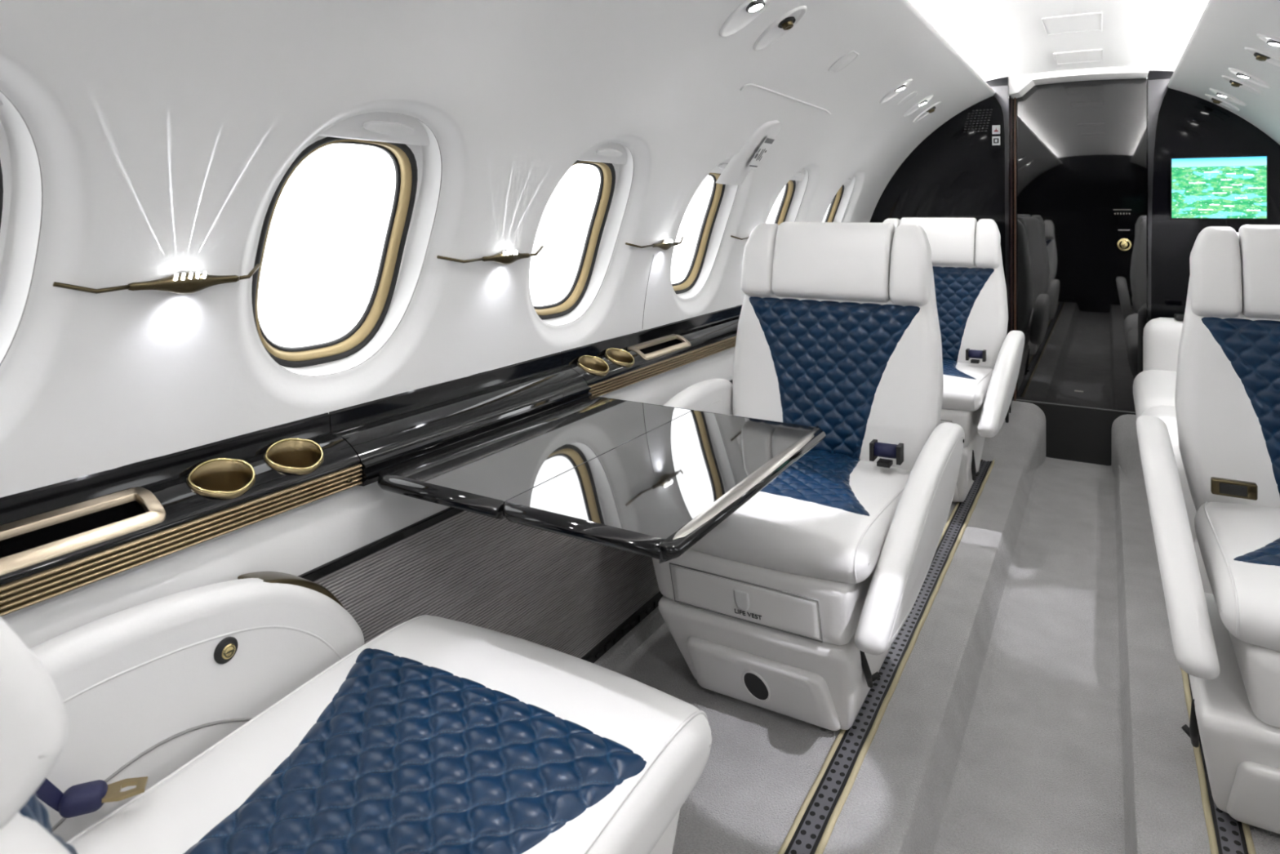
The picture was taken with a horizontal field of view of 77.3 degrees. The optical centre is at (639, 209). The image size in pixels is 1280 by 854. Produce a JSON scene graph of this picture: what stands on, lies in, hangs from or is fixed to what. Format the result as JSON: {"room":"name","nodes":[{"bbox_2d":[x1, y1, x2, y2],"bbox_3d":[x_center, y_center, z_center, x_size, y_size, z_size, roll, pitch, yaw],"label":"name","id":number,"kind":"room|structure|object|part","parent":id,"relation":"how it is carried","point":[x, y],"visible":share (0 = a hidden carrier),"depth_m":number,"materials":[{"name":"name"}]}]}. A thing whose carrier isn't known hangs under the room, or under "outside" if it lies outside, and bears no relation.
{"room":"aircraft cabin","nodes":[
{"label":"aircraft cabin","id":0,"kind":"room"},
{"bbox_2d":[0,346,735,648],"bbox_3d":[-0.411,0.453,1.435,0.084,0.185,6.235,0,0,30],"label":"wall","id":1,"kind":"structure","parent":0,"point":[296,541],"depth_m":1.16,"materials":[{"name":"white"}]},
{"bbox_2d":[312,510,659,658],"bbox_3d":[-0.386,0.793,1.420,0.022,0.469,6.235,0,0,30],"label":"fabric panel","id":2,"kind":"object","parent":1,"relation":"attached to","point":[563,593],"depth_m":1.59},
{"bbox_2d":[297,379,732,581],"bbox_3d":[-0.381,0.551,1.417,0.025,0.017,6.235,0,0,30],"label":"trim","id":3,"kind":"structure","parent":1,"relation":"attached to","point":[331,566],"depth_m":1.31,"materials":[{"name":"black paint"}]},
{"bbox_2d":[581,591,663,662],"bbox_3d":[-0.380,1.043,1.417,0.026,0.034,6.235,0,0,30],"label":"trim","id":4,"kind":"structure","parent":1,"relation":"attached to","point":[632,621],"depth_m":1.98,"materials":[{"name":"black"}]},
{"bbox_2d":[593,606,665,671],"bbox_3d":[-0.375,1.084,1.414,0.038,0.052,6.235,0,0,30],"label":"baseboard","id":5,"kind":"structure","parent":1,"relation":"attached to","point":[637,635],"depth_m":1.99,"materials":[{"name":"carpet"}]},
{"bbox_2d":[0,0,992,497],"bbox_3d":[-0.183,-0.087,1.302,0.696,0.915,6.235,0,0,30],"label":"wall","id":6,"kind":"structure","parent":0,"point":[165,134],"depth_m":1.22,"materials":[{"name":"white plastic"}]},
{"bbox_2d":[0,90,43,365],"bbox_3d":[-0.793,0.061,0.784,0.220,0.471,0.360,0,0,30],"label":"window","id":7,"kind":"structure","parent":6,"relation":"in","point":[5,157],"depth_m":0.91,"materials":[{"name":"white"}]},
{"bbox_2d":[52,263,260,293],"bbox_3d":[-0.610,0.095,1.041,0.026,0.034,0.262,0,0,30],"label":"wall sconce","id":8,"kind":"object","parent":6,"relation":"attached to","point":[186,282],"visible":1,"depth_m":1.04,"materials":[{"name":"brown metal"}]},
{"bbox_2d":[0,412,362,616],"bbox_3d":[-1.216,0.391,0.038,0.100,0.118,2.911,0,0,30],"label":"ledge","id":9,"kind":"object","parent":6,"relation":"attached to","point":[60,538],"visible":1,"depth_m":1.03,"materials":[{"name":"black paint"}]},
{"bbox_3d":[-0.696,0.379,0.914,0.064,0.035,0.278,0,0,30],"label":"tray frame","id":10,"kind":"part","parent":9,"relation":"part of","materials":[{"name":"brown metal"}]},
{"bbox_2d":[251,111,442,376],"bbox_3d":[-0.477,0.061,1.326,0.220,0.471,0.360,0,0,30],"label":"window","id":11,"kind":"structure","parent":6,"relation":"in","point":[401,136],"depth_m":1.38,"materials":[{"name":"gold metal"}]},
{"bbox_2d":[318,111,429,146],"bbox_3d":[-0.411,-0.143,1.287,0.066,0.062,0.294,0,0,30],"label":"shade","id":12,"kind":"object","parent":11,"relation":"attached to","point":[384,128],"depth_m":1.28,"materials":[{"name":"white plastic"}]},
{"bbox_3d":[-0.406,-0.133,1.298,0.008,0.022,0.104,38,18,25],"label":"finger pull","id":13,"kind":"part","parent":11,"relation":"part of","materials":[{"name":"white plastic"}]},
{"bbox_2d":[328,351,591,486],"bbox_3d":[-0.317,0.391,1.574,0.106,0.118,0.644,0,0,30],"label":"ledge","id":14,"kind":"object","parent":6,"relation":"attached to","point":[389,432],"visible":0.92,"depth_m":1.49,"materials":[{"name":"black paint"}]},
{"bbox_2d":[377,395,826,563],"bbox_3d":[-0.035,0.441,1.414,0.556,0.041,0.646,0,0,30],"label":"folding table","id":15,"kind":"object","parent":14,"relation":"attached to","point":[646,479],"visible":1,"depth_m":1.29,"materials":[{"name":"black paint"}]},
{"bbox_3d":[-0.311,0.433,1.213,0.252,0.025,0.020,0,0,30],"label":"edge rail","id":16,"kind":"part","parent":15,"relation":"part of","materials":[{"name":"black paint"}]},
{"bbox_3d":[-0.085,0.433,1.081,0.264,0.025,0.020,0,0,30],"label":"edge rail","id":17,"kind":"part","parent":15,"relation":"part of","materials":[{"name":"black paint"}]},
{"bbox_3d":[0.004,0.433,1.753,0.252,0.025,0.020,0,0,30],"label":"edge rail","id":18,"kind":"part","parent":15,"relation":"part of","materials":[{"name":"black paint"}]},
{"bbox_3d":[0.195,0.433,1.280,0.022,0.025,0.640,0,0,30],"label":"rail","id":19,"kind":"part","parent":15,"relation":"part of","materials":[{"name":"metal"}]},
{"bbox_3d":[0.230,0.433,1.622,0.264,0.025,0.020,0,0,30],"label":"edge rail","id":20,"kind":"part","parent":15,"relation":"part of","materials":[{"name":"black paint"}]},
{"bbox_2d":[436,245,543,264],"bbox_3d":[-0.284,0.095,1.601,0.026,0.034,0.315,0,0,30],"label":"wall sconce","id":21,"kind":"object","parent":6,"relation":"attached to","point":[504,257],"visible":1,"depth_m":1.60,"materials":[{"name":"brown metal"}]},
{"bbox_2d":[533,142,634,325],"bbox_3d":[-0.142,0.061,1.900,0.220,0.471,0.360,0,0,30],"label":"window","id":22,"kind":"structure","parent":6,"relation":"in","point":[606,157],"depth_m":2.01,"materials":[{"name":"gold metal"}]},
{"bbox_2d":[577,142,626,164],"bbox_3d":[-0.076,-0.143,1.861,0.066,0.062,0.294,0,0,30],"label":"shade","id":23,"kind":"object","parent":22,"relation":"attached to","point":[607,153],"depth_m":1.87,"materials":[{"name":"white plastic"}]},
{"bbox_3d":[-0.071,-0.133,1.872,0.008,0.022,0.104,38,18,25],"label":"finger pull","id":24,"kind":"part","parent":22,"relation":"part of","materials":[{"name":"white plastic"}]},
{"bbox_2d":[642,254,653,326],"bbox_3d":[0.022,0.226,2.195,0.036,0.206,0.003,0,0,23],"label":"trim","id":25,"kind":"structure","parent":6,"relation":"attached to","point":[653,255],"depth_m":2.20,"materials":[{"name":"grey plastic"}]},
{"bbox_2d":[560,304,742,396],"bbox_3d":[0.504,0.391,2.990,0.098,0.118,2.626,0,0,30],"label":"ledge","id":26,"kind":"object","parent":6,"relation":"attached to","point":[607,366],"visible":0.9,"depth_m":2.15,"materials":[{"name":"black paint"}]},
{"bbox_3d":[0.057,0.378,2.207,0.060,0.032,0.270,0,0,30],"label":"tray frame","id":27,"kind":"part","parent":26,"relation":"part of","materials":[{"name":"brown metal"}]},
{"bbox_2d":[625,236,683,249],"bbox_3d":[0.052,0.095,2.176,0.026,0.034,0.314,0,0,30],"label":"wall sconce","id":28,"kind":"object","parent":6,"relation":"attached to","point":[665,244],"visible":1,"depth_m":2.19,"materials":[{"name":"brown metal"}]},
{"bbox_2d":[671,158,738,298],"bbox_3d":[0.192,0.061,2.474,0.220,0.471,0.360,0,0,30],"label":"window","id":29,"kind":"structure","parent":6,"relation":"in","point":[691,277],"depth_m":2.60,"materials":[{"name":"gold metal"}]},
{"bbox_2d":[710,158,730,173],"bbox_3d":[0.259,-0.143,2.435,0.066,0.062,0.294,0,0,30],"label":"shade","id":30,"kind":"object","parent":29,"relation":"attached to","point":[721,166],"depth_m":2.42,"materials":[{"name":"white plastic"}]},
{"bbox_3d":[0.263,-0.133,2.446,0.008,0.022,0.104,38,18,25],"label":"finger pull","id":31,"kind":"part","parent":29,"relation":"part of","materials":[{"name":"white plastic"}]},
{"bbox_2d":[730,235,749,239],"bbox_3d":[0.387,0.095,2.751,0.026,0.034,0.315,0,0,30],"label":"wall sconce","id":32,"kind":"object","parent":6,"relation":"attached to","point":[731,236],"visible":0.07,"depth_m":2.67,"materials":[{"name":"brown metal"}]},
{"bbox_2d":[719,0,773,37],"bbox_3d":[0.233,-0.431,1.745,0.134,0.097,0.090,0,0,30],"label":"light","id":33,"kind":"object","parent":6,"relation":"attached to","point":[748,11],"visible":1,"depth_m":1.75,"materials":[{"name":"white plastic"}]},
{"bbox_2d":[715,120,781,185],"bbox_3d":[0.341,-0.175,2.415,0.147,0.198,0.221,0,0,30],"label":"panel","id":34,"kind":"object","parent":6,"relation":"attached to","point":[750,156],"visible":1,"depth_m":2.41,"materials":[{"name":"white plastic"}]},
{"bbox_2d":[752,5,806,50],"bbox_3d":[0.331,-0.433,1.908,0.134,0.096,0.090,0,0,30],"label":"air vent","id":35,"kind":"object","parent":6,"relation":"in","point":[784,24],"visible":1,"depth_m":1.90,"materials":[{"name":"white plastic"}]},
{"bbox_2d":[739,83,831,115],"bbox_3d":[0.454,-0.320,2.390,0.024,0.024,0.743,0,0,30],"label":"trim","id":36,"kind":"structure","parent":6,"relation":"attached to","point":[748,84],"depth_m":2.30,"materials":[{"name":"white plastic"}]},
{"bbox_2d":[773,168,808,225],"bbox_3d":[0.527,0.061,3.048,0.220,0.471,0.360,0,0,30],"label":"window","id":37,"kind":"structure","parent":6,"relation":"in","point":[791,186],"depth_m":3.15,"materials":[{"name":"gold metal"}]},
{"bbox_2d":[790,168,805,181],"bbox_3d":[0.594,-0.143,3.009,0.066,0.062,0.294,0,0,30],"label":"shade","id":38,"kind":"object","parent":37,"relation":"attached to","point":[799,176],"depth_m":3.04,"materials":[{"name":"white plastic"}]},
{"bbox_3d":[0.598,-0.133,3.020,0.008,0.022,0.104,38,18,25],"label":"finger pull","id":39,"kind":"part","parent":37,"relation":"part of","materials":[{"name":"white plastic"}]},
{"bbox_2d":[824,175,855,222],"bbox_3d":[0.862,0.061,3.622,0.220,0.471,0.360,0,0,30],"label":"window","id":40,"kind":"structure","parent":6,"relation":"in","point":[834,204],"depth_m":3.74,"materials":[{"name":"gold metal"}]},
{"bbox_2d":[842,175,853,185],"bbox_3d":[0.928,-0.143,3.583,0.066,0.062,0.294,0,0,30],"label":"shade","id":41,"kind":"object","parent":40,"relation":"attached to","point":[848,182],"depth_m":3.63,"materials":[{"name":"white plastic"}]},
{"bbox_2d":[827,50,858,74],"bbox_3d":[0.600,-0.436,2.363,0.078,0.056,0.096,0,0,30],"label":"cover plate","id":42,"kind":"object","parent":6,"relation":"attached to","point":[845,60],"visible":1,"depth_m":2.36,"materials":[{"name":"white plastic"}]},
{"bbox_2d":[879,79,912,103],"bbox_3d":[0.938,-0.436,2.940,0.121,0.086,0.081,0,0,30],"label":"light","id":43,"kind":"object","parent":6,"relation":"attached to","point":[901,86],"visible":1,"depth_m":2.93,"materials":[{"name":"white plastic"}]},
{"bbox_2d":[897,90,918,106],"bbox_3d":[1.049,-0.436,3.133,0.071,0.050,0.086,0,0,30],"label":"cover plate","id":44,"kind":"object","parent":6,"relation":"attached to","point":[913,95],"visible":1,"depth_m":3.13,"materials":[{"name":"white plastic"}]},
{"bbox_2d":[903,94,933,116],"bbox_3d":[1.154,-0.432,3.321,0.120,0.087,0.081,0,0,30],"label":"light","id":45,"kind":"object","parent":6,"relation":"attached to","point":[922,102],"visible":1,"depth_m":3.31,"materials":[{"name":"white plastic"}]},
{"bbox_2d":[913,101,941,122],"bbox_3d":[1.256,-0.429,3.505,0.120,0.088,0.081,0,0,30],"label":"air vent","id":46,"kind":"object","parent":6,"relation":"in","point":[931,109],"visible":1,"depth_m":3.49,"materials":[{"name":"white plastic"}]},
{"bbox_2d":[743,672,768,699],"bbox_3d":[0.245,1.008,1.692,0.052,0.079,0.045,0,0,30],"label":"air vent","id":47,"kind":"object","parent":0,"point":[755,684],"depth_m":1.69,"materials":[{"name":"black"}]},
{"bbox_2d":[869,76,1008,419],"bbox_3d":[1.450,0.217,3.986,0.707,1.765,0.052,0,0,30],"label":"bulkhead","id":48,"kind":"object","parent":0,"point":[957,171],"depth_m":3.90,"materials":[{"name":"black paint"}]},
{"bbox_2d":[963,109,992,132],"bbox_3d":[1.628,-0.428,3.854,0.130,0.106,0.003,0,0,30],"label":"air vent","id":49,"kind":"object","parent":48,"relation":"in","point":[974,120],"depth_m":3.85,"materials":[{"name":"grey"}]},
{"bbox_2d":[991,136,999,145],"bbox_3d":[1.696,-0.328,3.810,0.035,0.042,0.006,0,0,30],"label":"sign","id":50,"kind":"object","parent":48,"relation":"attached to","point":[995,140],"visible":1,"depth_m":3.81,"materials":[{"name":"white plastic"}]},
{"bbox_2d":[991,124,999,134],"bbox_3d":[1.696,-0.381,3.810,0.035,0.042,0.006,0,0,30],"label":"sign","id":51,"kind":"object","parent":48,"relation":"attached to","point":[995,129],"visible":1,"depth_m":3.81,"materials":[{"name":"white plastic"}]},
{"bbox_2d":[990,85,1008,422],"bbox_3d":[1.705,0.233,3.801,0.087,1.635,0.030,0,0,30],"label":"trim","id":52,"kind":"structure","parent":48,"relation":"attached to","point":[1002,93],"depth_m":3.77,"materials":[{"name":"silver metal"}]},
{"bbox_2d":[1008,95,1013,413],"bbox_3d":[1.795,0.230,3.899,0.034,1.740,0.145,0,0,30],"label":"trim","id":53,"kind":"structure","parent":48,"relation":"attached to","point":[1011,99],"depth_m":3.84,"materials":[{"name":"black paint"}]},
{"bbox_2d":[1013,97,1016,400],"bbox_3d":[1.843,0.200,3.932,0.008,1.600,0.020,0,0,30],"label":"door frame","id":54,"kind":"structure","parent":48,"relation":"attached to","point":[1015,99],"depth_m":3.92,"materials":[{"name":"brown wood"}]},
{"bbox_2d":[613,456,1279,853],"bbox_3d":[0.496,1.150,1.050,1.900,0.100,6.485,0,0,30],"label":"floor","id":55,"kind":"structure","parent":0,"point":[1037,704],"depth_m":1.80,"materials":[{"name":"carpet"}]},
{"bbox_2d":[0,571,711,853],"bbox_3d":[-0.373,0.593,0.772,0.631,0.996,0.943,0,0,30],"label":"seat","id":56,"kind":"object","parent":55,"relation":"on","point":[253,713],"visible":1,"depth_m":0.90,"materials":[{"name":"white leather"}]},
{"bbox_3d":[-0.489,0.442,0.512,0.560,0.641,0.358,0,0,30],"label":"backrest","id":57,"kind":"part","parent":56,"relation":"part of","materials":[{"name":"white leather"}]},
{"bbox_3d":[-0.454,0.467,0.572,0.490,0.371,0.198,0,0,30],"label":"quilted panel","id":58,"kind":"part","parent":56,"relation":"part of","materials":[{"name":"blue leather"}]},
{"bbox_3d":[-0.574,0.591,0.972,0.060,0.247,0.571,0,0,30],"label":"window armrest","id":59,"kind":"part","parent":56,"relation":"part of","materials":[{"name":"white leather"}]},
{"bbox_3d":[-0.300,0.624,0.830,0.484,0.042,0.454,0,0,30],"label":"quilted panel","id":60,"kind":"part","parent":56,"relation":"part of","materials":[{"name":"blue leather"}]},
{"bbox_2d":[651,222,964,730],"bbox_3d":[0.377,0.562,1.921,0.689,1.056,0.782,0,0,30],"label":"seat","id":61,"kind":"object","parent":55,"relation":"on","point":[793,605],"visible":0.77,"depth_m":1.79,"materials":[{"name":"white leather"}]},
{"bbox_3d":[0.123,0.591,2.087,0.060,0.247,0.571,0,0,30],"label":"window armrest","id":62,"kind":"part","parent":61,"relation":"part of","materials":[{"name":"white leather"}]},
{"bbox_3d":[0.259,1.008,1.715,0.330,0.160,0.123,0,0,30],"label":"drawer","id":63,"kind":"part","parent":61,"relation":"part of","materials":[{"name":"white leather"}]},
{"bbox_2d":[689,459,911,583],"bbox_3d":[0.352,0.673,1.875,0.510,0.126,0.654,0,0,30],"label":"cushion","id":64,"kind":"object","parent":61,"relation":"on","point":[820,521],"depth_m":1.61,"materials":[{"name":"white leather"}]},
{"bbox_3d":[0.379,0.624,1.920,0.478,0.042,0.454,0,0,30],"label":"quilted panel","id":65,"kind":"part","parent":61,"relation":"part of","materials":[{"name":"blue leather"}]},
{"bbox_3d":[0.493,0.446,2.117,0.490,0.410,0.089,0,0,30],"label":"quilted panel","id":66,"kind":"part","parent":61,"relation":"part of","materials":[{"name":"blue leather"}]},
{"bbox_3d":[0.523,0.398,2.168,0.560,0.690,0.190,0,0,30],"label":"backrest","id":67,"kind":"part","parent":61,"relation":"part of","materials":[{"name":"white leather"}]},
{"bbox_3d":[0.470,0.945,1.655,0.028,0.148,0.132,0,0,30],"label":"lever","id":68,"kind":"part","parent":61,"relation":"part of","materials":[{"name":"black"}]},
{"bbox_3d":[0.610,0.683,1.753,0.107,0.332,0.723,0,0,30],"label":"armrest","id":69,"kind":"part","parent":61,"relation":"part of","materials":[{"name":"white leather"}]},
{"bbox_2d":[777,459,995,853],"bbox_3d":[0.122,1.099,1.107,0.068,0.013,6.165,0,0,30],"label":"track","id":70,"kind":"object","parent":55,"relation":"on","point":[812,827],"visible":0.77,"depth_m":1.71,"materials":[{"name":"perforated dark metal"},{"name":"gold metal"}]},
{"bbox_2d":[882,217,1024,502],"bbox_3d":[1.146,0.562,3.221,0.700,1.056,0.782,0,0,30],"label":"seat","id":71,"kind":"object","parent":55,"relation":"on","point":[981,363],"visible":0.38,"depth_m":3.31,"materials":[{"name":"white leather"}]},
{"bbox_3d":[1.024,1.008,3.017,0.330,0.160,0.123,0,0,30],"label":"drawer","id":72,"kind":"part","parent":71,"relation":"part of","materials":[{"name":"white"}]},
{"bbox_3d":[1.143,0.624,3.222,0.478,0.042,0.454,0,0,30],"label":"quilted panel","id":73,"kind":"part","parent":71,"relation":"part of","materials":[{"name":"blue leather"}]},
{"bbox_3d":[1.258,0.446,3.419,0.490,0.410,0.089,0,0,30],"label":"quilted panel","id":74,"kind":"part","parent":71,"relation":"part of","materials":[{"name":"blue leather"}]},
{"bbox_2d":[942,362,993,411],"bbox_3d":[1.117,0.673,3.177,0.510,0.126,0.654,0,0,30],"label":"cushion","id":75,"kind":"object","parent":71,"relation":"on","point":[966,385],"depth_m":2.86,"materials":[{"name":"white leather"}]},
{"bbox_3d":[1.288,0.398,3.470,0.560,0.690,0.190,0,0,30],"label":"backrest","id":76,"kind":"part","parent":71,"relation":"part of","materials":[{"name":"white leather"}]},
{"bbox_3d":[1.234,0.945,2.957,0.028,0.148,0.132,0,0,30],"label":"lever","id":77,"kind":"part","parent":71,"relation":"part of","materials":[{"name":"black plastic"}]},
{"bbox_3d":[1.385,0.653,3.049,0.107,0.332,0.723,0,0,30],"label":"armrest","id":78,"kind":"part","parent":71,"relation":"part of","materials":[{"name":"white leather"}]},
{"bbox_2d":[981,400,1045,475],"bbox_3d":[1.622,1.097,3.627,0.350,0.327,0.800,0,0,30],"label":"floor","id":79,"kind":"structure","parent":55,"relation":"on","point":[1020,441],"depth_m":3.67,"materials":[{"name":"carpet"}]},
{"bbox_2d":[1016,399,1135,466],"bbox_3d":[2.116,1.080,3.828,0.600,0.280,0.055,0,0,30],"label":"step","id":80,"kind":"structure","parent":55,"relation":"on","point":[1078,433],"depth_m":3.81,"materials":[{"name":"black"}]},
{"bbox_2d":[1111,413,1145,487],"bbox_3d":[2.160,1.097,3.307,0.360,0.326,0.790,0,0,30],"label":"floor","id":81,"kind":"structure","parent":55,"relation":"on","point":[1126,452],"depth_m":3.50,"materials":[{"name":"carpet"}]},
{"bbox_2d":[1133,313,1213,594],"bbox_3d":[2.079,0.695,2.677,0.705,0.790,1.480,0,0,30],"label":"sofa","id":82,"kind":"object","parent":55,"relation":"on","point":[1153,388],"visible":0.25,"depth_m":3.07,"materials":[{"name":"white leather"}]},
{"bbox_2d":[1133,369,1176,419],"bbox_3d":[2.197,0.795,2.947,0.638,0.270,0.695,0,0,30],"label":"seat cushion","id":83,"kind":"object","parent":82,"relation":"on","point":[1151,388],"depth_m":3.00,"materials":[{"name":"white leather"}]},
{"bbox_3d":[2.383,0.693,3.258,0.565,0.475,0.170,0,0,30],"label":"armrest","id":84,"kind":"part","parent":82,"relation":"part of","materials":[{"name":"white leather"}]},
{"bbox_2d":[1141,404,1196,542],"bbox_3d":[1.849,0.795,2.349,0.638,0.270,0.680,0,0,30],"label":"seat cushion","id":85,"kind":"object","parent":82,"relation":"on","point":[1167,414],"depth_m":2.23,"materials":[{"name":"white leather"}]},
{"bbox_2d":[1136,224,1279,833],"bbox_3d":[1.347,0.562,1.495,0.713,1.056,0.782,0,0,30],"label":"seat","id":86,"kind":"object","parent":55,"relation":"on","point":[1227,641],"visible":1,"depth_m":1.62,"materials":[{"name":"white leather"}]},
{"bbox_3d":[1.075,0.638,1.621,0.106,0.332,0.723,0,0,30],"label":"armrest","id":87,"kind":"part","parent":86,"relation":"part of","materials":[{"name":"white leather"}]},
{"bbox_3d":[1.019,0.945,1.474,0.028,0.148,0.132,0,0,30],"label":"lever","id":88,"kind":"part","parent":86,"relation":"part of","materials":[{"name":"black"}]},
{"bbox_3d":[1.499,0.398,1.738,0.560,0.690,0.190,0,0,30],"label":"backrest","id":89,"kind":"part","parent":86,"relation":"part of","materials":[{"name":"white leather"}]},
{"bbox_2d":[1194,502,1279,652],"bbox_3d":[1.328,0.673,1.444,0.510,0.126,0.654,0,0,30],"label":"cushion","id":90,"kind":"object","parent":86,"relation":"on","point":[1239,542],"depth_m":1.40,"materials":[{"name":"white leather"}]},
{"bbox_3d":[1.470,0.446,1.687,0.490,0.410,0.089,0,0,30],"label":"quilted panel","id":91,"kind":"part","parent":86,"relation":"part of","materials":[{"name":"blue leather"}]},
{"bbox_3d":[1.175,1.008,1.320,0.330,0.160,0.123,0,0,30],"label":"drawer","id":92,"kind":"part","parent":86,"relation":"part of","materials":[{"name":"white leather"}]},
{"bbox_3d":[1.355,0.624,1.490,0.478,0.042,0.454,0,0,30],"label":"quilted panel","id":93,"kind":"part","parent":86,"relation":"part of","materials":[{"name":"blue leather"}]},
{"bbox_2d":[1180,666,1256,853],"bbox_3d":[0.674,1.099,0.785,0.068,0.013,6.165,0,0,30],"label":"track","id":94,"kind":"object","parent":55,"relation":"on","point":[1227,834],"visible":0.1,"depth_m":1.43,"materials":[{"name":"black metal"}]},
{"bbox_2d":[908,0,1208,81],"bbox_3d":[0.500,-0.615,1.077,1.000,0.055,6.535,0,0,30],"label":"ceiling","id":95,"kind":"structure","parent":0,"point":[997,38],"depth_m":2.85,"materials":[{"name":"white plastic"}]},
{"bbox_2d":[898,0,995,95],"bbox_3d":[0.074,-0.568,1.152,0.124,0.114,6.235,0,0,30],"label":"cove","id":96,"kind":"object","parent":95,"relation":"attached to","point":[906,3],"visible":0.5,"depth_m":2.60,"materials":[{"name":"white plastic"}]},
{"bbox_2d":[1041,12,1102,35],"bbox_3d":[1.490,-0.640,2.754,0.174,0.010,0.282,0,0,30],"label":"ceiling hatch","id":97,"kind":"object","parent":95,"relation":"attached to","point":[1084,22],"visible":1,"depth_m":2.74,"materials":[{"name":"white plastic"}]},
{"bbox_2d":[1053,48,1102,64],"bbox_3d":[1.835,-0.640,3.346,0.174,0.010,0.272,0,0,30],"label":"ceiling hatch","id":98,"kind":"object","parent":95,"relation":"attached to","point":[1096,55],"visible":1,"depth_m":3.33,"materials":[{"name":"white plastic"}]},
{"bbox_2d":[1167,0,1216,88],"bbox_3d":[0.814,-0.568,0.807,0.124,0.114,6.385,0,0,30],"label":"cove","id":99,"kind":"object","parent":95,"relation":"attached to","point":[1211,3],"visible":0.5,"depth_m":2.56,"materials":[{"name":"white plastic"}]},
{"bbox_2d":[1146,71,1279,322],"bbox_3d":[2.633,0.217,3.471,0.728,1.765,0.050,0,0,30],"label":"bulkhead","id":100,"kind":"object","parent":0,"point":[1188,126],"depth_m":3.57,"materials":[{"name":"black paint"}]},
{"bbox_2d":[1008,66,1149,98],"bbox_3d":[2.057,-0.602,3.761,0.575,0.113,0.230,0,0,30],"label":"trim","id":101,"kind":"structure","parent":100,"relation":"attached to","point":[1019,86],"depth_m":3.71,"materials":[{"name":"white plastic"}]},
{"bbox_2d":[1016,79,1146,412],"bbox_3d":[2.096,0.162,3.819,0.575,1.547,0.059,0,0,30],"label":"doorway","id":102,"kind":"structure","parent":100,"relation":"in","point":[1082,145],"depth_m":3.80,"materials":[{"name":"black"}]},
{"bbox_3d":[2.174,0.432,3.761,0.232,0.869,0.002,0,0,30],"label":"label plate","id":103,"kind":"part","parent":102,"relation":"part of","materials":[{"name":"metal"}]},
{"bbox_3d":[2.246,0.162,3.709,0.062,0.062,0.019,0,0,30],"label":"handle","id":104,"kind":"part","parent":102,"relation":"part of","materials":[{"name":"gold metal"}]},
{"bbox_2d":[1147,78,1170,321],"bbox_3d":[2.340,0.233,3.603,0.090,1.635,0.030,0,0,30],"label":"trim","id":105,"kind":"structure","parent":100,"relation":"attached to","point":[1157,89],"depth_m":3.60,"materials":[{"name":"silver metal"}]},
{"bbox_2d":[1170,155,1267,219],"bbox_3d":[2.524,-0.095,3.494,0.345,0.274,0.018,0,0,30],"label":"wall screen","id":106,"kind":"object","parent":100,"relation":"attached to","point":[1229,187],"visible":1,"depth_m":3.48,"materials":[{"name":"green"}]},
{"bbox_2d":[1170,0,1279,144],"bbox_3d":[1.071,-0.087,0.657,0.696,0.915,6.385,0,0,30],"label":"wall","id":107,"kind":"structure","parent":0,"point":[1230,26],"depth_m":2.63,"materials":[{"name":"white plastic"}]},
{"bbox_2d":[1204,93,1239,111],"bbox_3d":[2.455,-0.454,3.372,0.123,0.082,0.081,0,0,30],"label":"air vent","id":108,"kind":"object","parent":107,"relation":"in","point":[1215,100],"visible":1,"depth_m":3.37,"materials":[{"name":"white plastic"}]},
{"bbox_2d":[1209,88,1246,106],"bbox_3d":[2.365,-0.454,3.217,0.123,0.082,0.081,0,0,30],"label":"light","id":109,"kind":"object","parent":107,"relation":"attached to","point":[1218,93],"visible":1,"depth_m":3.21,"materials":[{"name":"white plastic"}]},
{"bbox_2d":[1222,75,1262,95],"bbox_3d":[2.181,-0.452,2.896,0.123,0.083,0.081,0,0,30],"label":"air vent","id":110,"kind":"object","parent":107,"relation":"in","point":[1234,82],"visible":1,"depth_m":2.89,"materials":[{"name":"white plastic"}]},
{"bbox_2d":[1227,67,1271,88],"bbox_3d":[2.090,-0.452,2.740,0.123,0.083,0.081,0,0,30],"label":"light","id":111,"kind":"object","parent":107,"relation":"attached to","point":[1247,77],"visible":1,"depth_m":2.74,"materials":[{"name":"white plastic"}]},
{"bbox_2d":[1244,47,1279,66],"bbox_3d":[1.886,-0.454,2.396,0.123,0.082,0.081,0,0,30],"label":"air vent","id":112,"kind":"object","parent":107,"relation":"in","point":[1260,55],"visible":1,"depth_m":2.40,"materials":[{"name":"white plastic"}]},
{"bbox_2d":[1256,33,1279,48],"bbox_3d":[1.777,-0.453,2.205,0.123,0.083,0.081,0,0,30],"label":"light","id":113,"kind":"object","parent":107,"relation":"attached to","point":[1274,42],"visible":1,"depth_m":2.21,"materials":[{"name":"white plastic"}]}
]}

